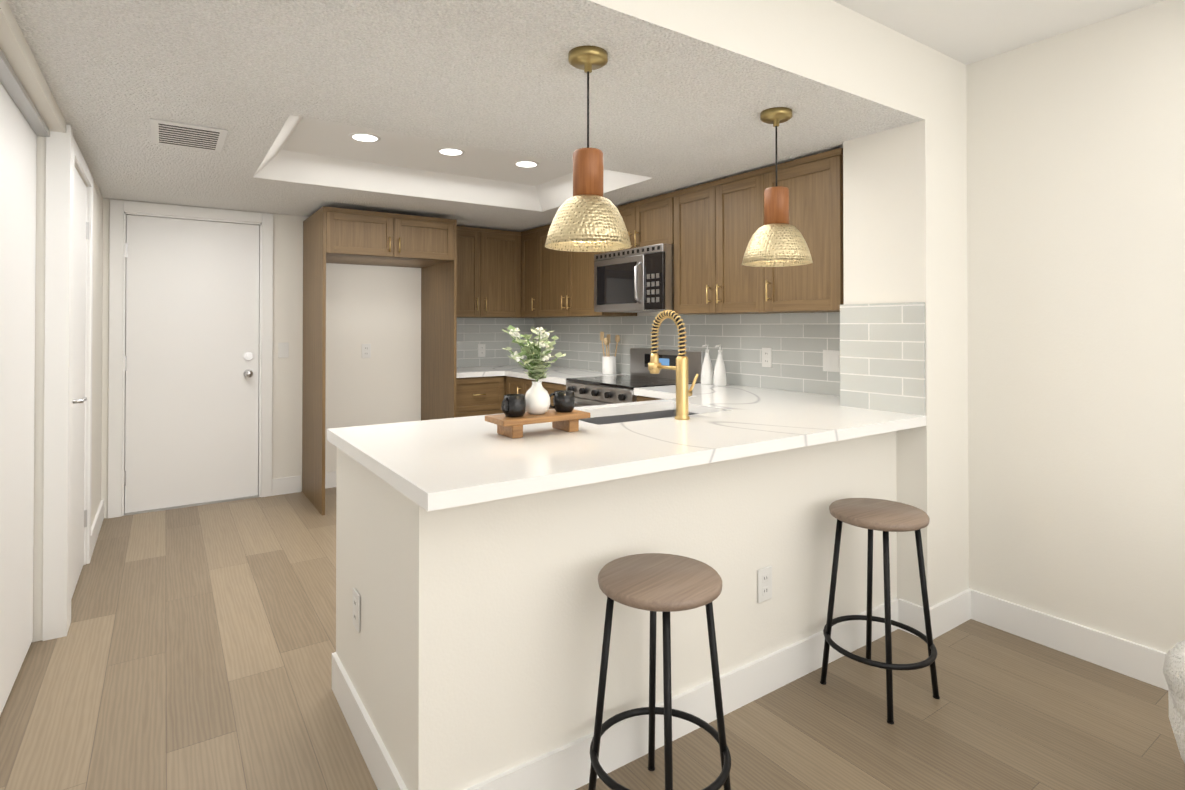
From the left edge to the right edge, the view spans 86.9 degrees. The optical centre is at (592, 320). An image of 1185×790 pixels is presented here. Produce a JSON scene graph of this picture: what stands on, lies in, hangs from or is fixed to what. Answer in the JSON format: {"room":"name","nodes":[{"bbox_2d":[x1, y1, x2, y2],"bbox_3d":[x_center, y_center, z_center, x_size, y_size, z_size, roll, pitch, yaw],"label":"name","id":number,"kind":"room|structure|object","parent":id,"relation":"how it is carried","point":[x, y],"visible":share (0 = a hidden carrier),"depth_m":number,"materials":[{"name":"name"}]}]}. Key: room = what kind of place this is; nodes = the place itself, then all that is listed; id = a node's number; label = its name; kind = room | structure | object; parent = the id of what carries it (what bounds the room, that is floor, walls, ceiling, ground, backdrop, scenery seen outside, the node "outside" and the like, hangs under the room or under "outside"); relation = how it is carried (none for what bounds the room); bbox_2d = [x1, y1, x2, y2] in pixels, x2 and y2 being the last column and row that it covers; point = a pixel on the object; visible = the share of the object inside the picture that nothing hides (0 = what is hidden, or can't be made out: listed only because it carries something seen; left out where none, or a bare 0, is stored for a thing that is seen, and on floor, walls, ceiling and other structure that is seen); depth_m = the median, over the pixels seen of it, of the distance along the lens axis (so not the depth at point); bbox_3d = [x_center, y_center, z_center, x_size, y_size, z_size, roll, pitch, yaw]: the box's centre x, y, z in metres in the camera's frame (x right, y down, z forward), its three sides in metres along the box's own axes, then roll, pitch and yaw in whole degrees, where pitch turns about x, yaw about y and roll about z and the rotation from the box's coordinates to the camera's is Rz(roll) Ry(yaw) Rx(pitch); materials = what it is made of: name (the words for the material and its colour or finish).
{"room":"kitchen","nodes":[
{"label":"kitchen","id":0,"kind":"room"},
{"bbox_2d":[0,0,102,642],"bbox_3d":[-1.363,0.071,0.925,0.510,2.450,7.520,0,-1,-34],"label":"wall","id":1,"kind":"structure","parent":0,"point":[15,48],"depth_m":2.56,"materials":[{"name":"white paint"}]},
{"bbox_2d":[0,48,92,714],"bbox_3d":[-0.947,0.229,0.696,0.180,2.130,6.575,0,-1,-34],"label":"door","id":2,"kind":"structure","parent":1,"relation":"attached to","point":[68,384],"depth_m":2.56,"materials":[{"name":"white paint"}]},
{"bbox_2d":[91,500,103,556],"bbox_3d":[-3.016,1.258,3.800,0.014,0.125,0.890,0,-1,-34],"label":"baseboard","id":3,"kind":"structure","parent":1,"relation":"attached to","point":[97,523],"depth_m":3.78,"materials":[{"name":"white paint"}]},
{"bbox_2d":[101,198,420,517],"bbox_3d":[-2.064,0.112,5.072,3.810,2.440,0.120,0,-1,-34],"label":"wall","id":4,"kind":"structure","parent":0,"point":[378,308],"depth_m":5.03,"materials":[{"name":"white paint"}]},
{"bbox_2d":[108,199,272,517],"bbox_3d":[-2.853,0.259,4.492,0.985,2.135,0.166,0,-1,-34],"label":"door","id":5,"kind":"structure","parent":4,"relation":"attached to","point":[190,377],"depth_m":4.46,"materials":[{"name":"white paint"}]},
{"bbox_2d":[325,471,336,488],"bbox_3d":[-1.849,1.270,5.128,0.900,0.125,0.014,0,-1,-34],"label":"baseboard","id":6,"kind":"structure","parent":4,"relation":"attached to","point":[330,477],"depth_m":4.96,"materials":[{"name":"white paint"}]},
{"bbox_2d":[362,344,370,357],"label":"outlet","id":7,"kind":"object","parent":4,"relation":"attached to","point":[366,348],"depth_m":5.13,"materials":[{"name":"white plastic"}]},
{"bbox_2d":[457,226,516,317],"bbox_3d":[-1.027,-0.407,5.482,0.796,0.765,0.377,0,-1,-34],"label":"upper cabinet","id":8,"kind":"object","parent":4,"relation":"attached to","point":[486,258],"depth_m":5.40,"materials":[{"name":"brown wood"}]},
{"bbox_2d":[457,318,532,366],"bbox_3d":[-1.013,0.200,5.708,1.080,0.442,0.010,0,-1,-34],"label":"tile backsplash","id":9,"kind":"structure","parent":4,"relation":"attached to","point":[471,332],"depth_m":5.74,"materials":[{"name":"grey tile"}]},
{"bbox_2d":[478,344,484,356],"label":"outlet","id":10,"kind":"object","parent":9,"relation":"attached to","point":[481,347],"depth_m":5.69,"materials":[{"name":"white plastic"}]},
{"bbox_2d":[7,0,966,231],"bbox_3d":[-0.953,-0.987,3.455,3.810,0.330,4.060,0,-1,-34],"label":"ceiling","id":11,"kind":"structure","parent":0,"point":[290,96],"depth_m":2.36,"materials":[{"name":"white paint"}]},
{"bbox_2d":[150,118,227,151],"bbox_3d":[-1.812,-0.822,2.805,0.280,0.008,0.400,0,-1,-34],"label":"air vent register","id":12,"kind":"object","parent":11,"relation":"attached to","point":[163,132],"visible":1,"depth_m":2.78,"materials":[{"name":"white metal"}]},
{"bbox_2d":[349,133,380,142],"bbox_3d":[-1.211,-0.971,3.327,0.160,0.005,0.160,0,-1,-34],"label":"recessed light","id":13,"kind":"object","parent":11,"relation":"attached to","point":[364,137],"visible":1,"depth_m":3.32,"materials":[{"name":"white"}]},
{"bbox_2d":[437,148,464,155],"bbox_3d":[-0.814,-0.969,3.597,0.160,0.005,0.160,0,-1,-34],"label":"recessed light","id":14,"kind":"object","parent":11,"relation":"attached to","point":[451,151],"visible":1,"depth_m":3.59,"materials":[{"name":"white"}]},
{"bbox_2d":[513,160,538,167],"bbox_3d":[-0.410,-0.966,3.874,0.160,0.005,0.160,0,-1,-34],"label":"recessed light","id":15,"kind":"object","parent":11,"relation":"attached to","point":[527,164],"visible":0.98,"depth_m":3.87,"materials":[{"name":"white"}]},
{"bbox_2d":[545,46,631,251],"bbox_3d":[-0.014,-0.533,1.961,0.272,0.605,0.272,0,-1,-34],"label":"pendant lamp","id":16,"kind":"object","parent":11,"relation":"hanging from","point":[588,217],"visible":1,"depth_m":1.91,"materials":[{"name":"gold metal"}]},
{"bbox_2d":[742,107,812,266],"bbox_3d":[0.735,-0.528,2.496,0.272,0.605,0.272,0,-1,-34],"label":"pendant lamp","id":17,"kind":"object","parent":11,"relation":"hanging from","point":[777,239],"visible":1,"depth_m":2.45,"materials":[{"name":"gold metal"}]},
{"bbox_2d":[0,487,1184,789],"bbox_3d":[0.165,1.355,1.958,3.990,0.100,8.120,0,-1,-34],"label":"floor","id":18,"kind":"structure","parent":0,"point":[194,649],"depth_m":2.12,"materials":[{"name":"brown wood"}]},
{"bbox_2d":[336,448,399,765],"bbox_3d":[-0.659,0.868,1.944,0.100,0.874,0.760,0,-1,-34],"label":"wall","id":19,"kind":"structure","parent":18,"relation":"on","point":[367,506],"depth_m":1.87,"materials":[{"name":"white paint"}]},
{"bbox_2d":[353,588,359,632],"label":"outlet","id":20,"kind":"object","parent":19,"relation":"attached to","point":[356,597],"depth_m":1.96,"materials":[{"name":"white plastic"}]},
{"bbox_2d":[332,652,407,789],"bbox_3d":[-0.675,1.242,1.863,0.014,0.125,0.870,0,-1,-34],"label":"baseboard","id":21,"kind":"structure","parent":19,"relation":"attached to","point":[385,775],"depth_m":1.85,"materials":[{"name":"white paint"}]},
{"bbox_2d":[302,206,456,514],"bbox_3d":[-1.639,0.279,4.812,0.960,2.100,0.781,0,-1,-34],"label":"tall cabinet","id":22,"kind":"object","parent":18,"relation":"on","point":[427,246],"visible":0.98,"depth_m":4.65,"materials":[{"name":"brown wood"}]},
{"bbox_2d":[456,376,507,416],"bbox_3d":[-1.064,0.896,5.258,0.496,0.874,0.686,0,-1,-34],"label":"base cabinet","id":23,"kind":"object","parent":18,"relation":"on","point":[476,396],"depth_m":5.04,"materials":[{"name":"brown wood"}]},
{"bbox_2d":[456,366,502,377],"bbox_3d":[-1.098,0.437,5.261,0.438,0.040,0.626,0,-1,-34],"label":"countertop","id":24,"kind":"structure","parent":23,"relation":"on","point":[480,371],"depth_m":5.08,"materials":[{"name":"white stone"}]},
{"bbox_2d":[508,376,515,393],"bbox_3d":[-0.365,0.896,5.190,0.620,0.874,0.386,0,-1,-34],"label":"base cabinet","id":25,"kind":"object","parent":18,"relation":"on","point":[511,380],"depth_m":5.07,"materials":[{"name":"brown wood"}]},
{"bbox_2d":[516,377,565,410],"bbox_3d":[-0.119,0.893,4.830,0.620,0.874,0.710,0,-1,-34],"label":"base cabinet","id":26,"kind":"object","parent":18,"relation":"on","point":[522,385],"depth_m":4.67,"materials":[{"name":"brown wood"}]},
{"bbox_2d":[495,365,629,384],"bbox_3d":[-0.374,0.436,5.182,0.623,0.040,1.573,0,-1,-34],"label":"countertop","id":27,"kind":"structure","parent":26,"relation":"on","point":[558,375],"depth_m":4.95,"materials":[{"name":"white stone"}]},
{"bbox_2d":[600,332,619,373],"bbox_3d":[0.126,0.251,4.817,0.142,0.325,0.133,0,-1,-34],"label":"utensil crock","id":28,"kind":"object","parent":27,"relation":"on","point":[608,364],"visible":1,"depth_m":4.77,"materials":[{"name":"white ceramic"}]},
{"bbox_2d":[566,348,704,406],"bbox_3d":[0.263,0.764,4.197,0.679,1.120,0.760,0,-1,-34],"label":"range","id":29,"kind":"object","parent":18,"relation":"on","point":[599,390],"visible":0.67,"depth_m":4.15,"materials":[{"name":"silver metal"}]},
{"bbox_2d":[636,395,655,401],"bbox_3d":[0.592,0.884,3.790,0.620,0.874,0.274,0,-1,-34],"label":"base cabinet","id":30,"kind":"object","parent":18,"relation":"on","point":[638,398],"depth_m":3.67,"materials":[{"name":"brown wood"}]},
{"bbox_2d":[634,383,764,396],"bbox_3d":[0.644,0.424,3.671,0.646,0.040,0.537,0,-1,-34],"label":"countertop","id":31,"kind":"structure","parent":30,"relation":"on","point":[657,391],"depth_m":3.69,"materials":[{"name":"white stone"}]},
{"bbox_2d":[701,344,713,384],"bbox_3d":[0.726,0.279,3.955,0.084,0.254,0.084,0,-1,-34],"label":"soap bottle","id":32,"kind":"object","parent":31,"relation":"on","point":[707,375],"visible":0.98,"depth_m":3.93,"materials":[{"name":"white ceramic"}]},
{"bbox_2d":[713,345,726,385],"bbox_3d":[0.788,0.278,3.864,0.084,0.254,0.084,0,-1,-34],"label":"soap bottle","id":33,"kind":"object","parent":31,"relation":"on","point":[720,377],"visible":1,"depth_m":3.84,"materials":[{"name":"white ceramic"}]},
{"bbox_2d":[396,431,896,789],"bbox_3d":[0.411,0.869,2.138,2.085,0.874,0.115,0,-1,-34],"label":"wall","id":34,"kind":"structure","parent":18,"relation":"on","point":[469,653],"depth_m":1.78,"materials":[{"name":"white paint"}]},
{"bbox_2d":[327,389,925,510],"bbox_3d":[0.349,0.516,2.508,2.446,0.244,1.050,0,-1,-34],"label":"countertop","id":35,"kind":"structure","parent":34,"relation":"on","point":[433,465],"depth_m":2.02,"materials":[{"name":"white stone"}]},
{"bbox_2d":[485,325,589,438],"bbox_3d":[-0.196,0.203,2.185,0.340,0.375,0.260,0,-1,-34],"label":"decor","id":36,"kind":"object","parent":35,"relation":"on","point":[535,404],"visible":1,"depth_m":2.15,"materials":[{"name":"brown wood"}]},
{"bbox_2d":[648,310,698,419],"bbox_3d":[0.331,0.175,2.576,0.110,0.438,0.228,0,-1,-34],"label":"faucet","id":37,"kind":"object","parent":35,"relation":"on","point":[683,392],"visible":1,"depth_m":2.49,"materials":[{"name":"gold metal"}]},
{"bbox_2d":[465,598,906,789],"bbox_3d":[0.441,1.244,2.078,2.099,0.125,0.014,0,-1,-34],"label":"baseboard","id":38,"kind":"structure","parent":34,"relation":"attached to","point":[623,743],"depth_m":1.98,"materials":[{"name":"white paint"}]},
{"bbox_2d":[757,566,771,602],"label":"outlet","id":39,"kind":"object","parent":34,"relation":"attached to","point":[764,575],"depth_m":2.19,"materials":[{"name":"white plastic"}]},
{"bbox_2d":[588,553,730,789],"bbox_3d":[0.176,0.985,1.635,0.366,0.636,0.366,0,-1,44],"label":"bar stool","id":40,"kind":"object","parent":18,"relation":"on","point":[664,584],"visible":1,"depth_m":1.62,"materials":[{"name":"brown wood"}]},
{"bbox_2d":[820,498,939,723],"bbox_3d":[1.011,0.990,2.212,0.366,0.636,0.366,0,-1,-31],"label":"bar stool","id":41,"kind":"object","parent":18,"relation":"on","point":[886,517],"visible":1,"depth_m":2.17,"materials":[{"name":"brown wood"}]},
{"bbox_2d":[1163,640,1184,762],"bbox_3d":[1.703,0.960,1.270,0.806,0.680,0.790,0,0,-4],"label":"boucle chair","id":42,"kind":"object","parent":18,"relation":"on","point":[1174,668],"visible":1,"depth_m":1.44,"materials":[{"name":"white fabric"}]},
{"bbox_2d":[555,0,1184,652],"bbox_3d":[1.580,0.089,3.008,0.120,2.450,7.640,0,-1,-34],"label":"wall","id":43,"kind":"structure","parent":0,"point":[1075,220],"depth_m":2.43,"materials":[{"name":"white paint"}]},
{"bbox_2d":[517,227,540,317],"bbox_3d":[-0.437,-0.407,5.522,0.377,0.765,0.376,0,-1,-34],"label":"upper cabinet","id":44,"kind":"object","parent":43,"relation":"attached to","point":[528,241],"depth_m":5.47,"materials":[{"name":"brown wood"}]},
{"bbox_2d":[541,224,636,317],"bbox_3d":[-0.082,-0.411,5.053,0.320,0.765,1.025,0,-1,-34],"label":"upper cabinet","id":45,"kind":"object","parent":43,"relation":"attached to","point":[567,277],"depth_m":4.95,"materials":[{"name":"brown wood"}]},
{"bbox_2d":[601,193,668,253],"bbox_3d":[0.421,-0.637,4.318,0.320,0.325,0.760,0,-1,-34],"label":"upper cabinet","id":46,"kind":"object","parent":43,"relation":"attached to","point":[646,221],"depth_m":4.13,"materials":[{"name":"brown wood"}]},
{"bbox_2d":[594,243,673,312],"bbox_3d":[0.363,-0.266,4.275,0.437,0.412,0.754,0,-1,-34],"label":"over-the-range microwave","id":47,"kind":"object","parent":46,"relation":"attached to","point":[637,280],"visible":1,"depth_m":4.08,"materials":[{"name":"silver metal"}]},
{"bbox_2d":[533,312,832,395],"bbox_3d":[0.442,0.177,4.555,0.010,0.469,3.556,0,-1,-34],"label":"tile backsplash","id":48,"kind":"structure","parent":43,"relation":"attached to","point":[797,341],"depth_m":3.91,"materials":[{"name":"grey tile"}]},
{"bbox_2d":[762,348,771,367],"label":"outlet","id":49,"kind":"object","parent":48,"relation":"attached to","point":[766,352],"depth_m":3.68,"materials":[{"name":"white plastic"}]},
{"bbox_2d":[823,350,839,371],"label":"outlet","id":50,"kind":"object","parent":48,"relation":"attached to","point":[831,360],"depth_m":3.32,"materials":[{"name":"white plastic"}]},
{"bbox_2d":[669,171,752,314],"bbox_3d":[0.854,-0.422,3.682,0.320,0.765,0.776,0,-1,-34],"label":"upper cabinet","id":51,"kind":"object","parent":43,"relation":"attached to","point":[708,230],"depth_m":3.62,"materials":[{"name":"brown wood"}]},
{"bbox_2d":[753,148,843,313],"bbox_3d":[1.155,-0.426,3.241,0.320,0.765,0.517,0,-1,-34],"label":"upper cabinet","id":52,"kind":"object","parent":43,"relation":"attached to","point":[814,183],"depth_m":3.09,"materials":[{"name":"brown wood"}]},
{"bbox_2d":[833,312,840,405],"bbox_3d":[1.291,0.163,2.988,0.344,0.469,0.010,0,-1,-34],"label":"tile backsplash","id":53,"kind":"structure","parent":43,"relation":"attached to","point":[836,389],"depth_m":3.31,"materials":[{"name":"grey tile"}]},
{"bbox_2d":[975,591,1167,689],"bbox_3d":[2.662,1.237,1.296,0.014,0.125,3.550,0,-1,-34],"label":"baseboard","id":54,"kind":"structure","parent":43,"relation":"attached to","point":[1143,663],"depth_m":2.43,"materials":[{"name":"white paint"}]},
{"bbox_2d":[843,120,968,607],"bbox_3d":[1.415,0.242,2.833,0.350,2.140,0.380,0,-1,-34],"label":"wall","id":55,"kind":"structure","parent":0,"point":[904,213],"depth_m":2.67,"materials":[{"name":"white paint"}]},
{"bbox_2d":[837,302,924,415],"bbox_3d":[1.268,0.161,2.726,0.010,0.469,0.360,0,-1,-34],"label":"tile backsplash","id":56,"kind":"structure","parent":55,"relation":"attached to","point":[880,347],"depth_m":2.72,"materials":[{"name":"grey tile"}]},
{"bbox_2d":[915,589,974,638],"bbox_3d":[1.502,1.248,2.657,0.334,0.125,0.034,0,-1,-34],"label":"baseboard","id":57,"kind":"structure","parent":55,"relation":"attached to","point":[948,614],"depth_m":2.64,"materials":[{"name":"white paint"}]},
{"bbox_2d":[833,0,1163,64],"bbox_3d":[1.236,-1.210,0.253,3.810,0.100,3.700,0,-1,-34],"label":"ceiling","id":58,"kind":"structure","parent":0,"point":[965,32],"depth_m":2.37,"materials":[{"name":"white paint"}]}
]}

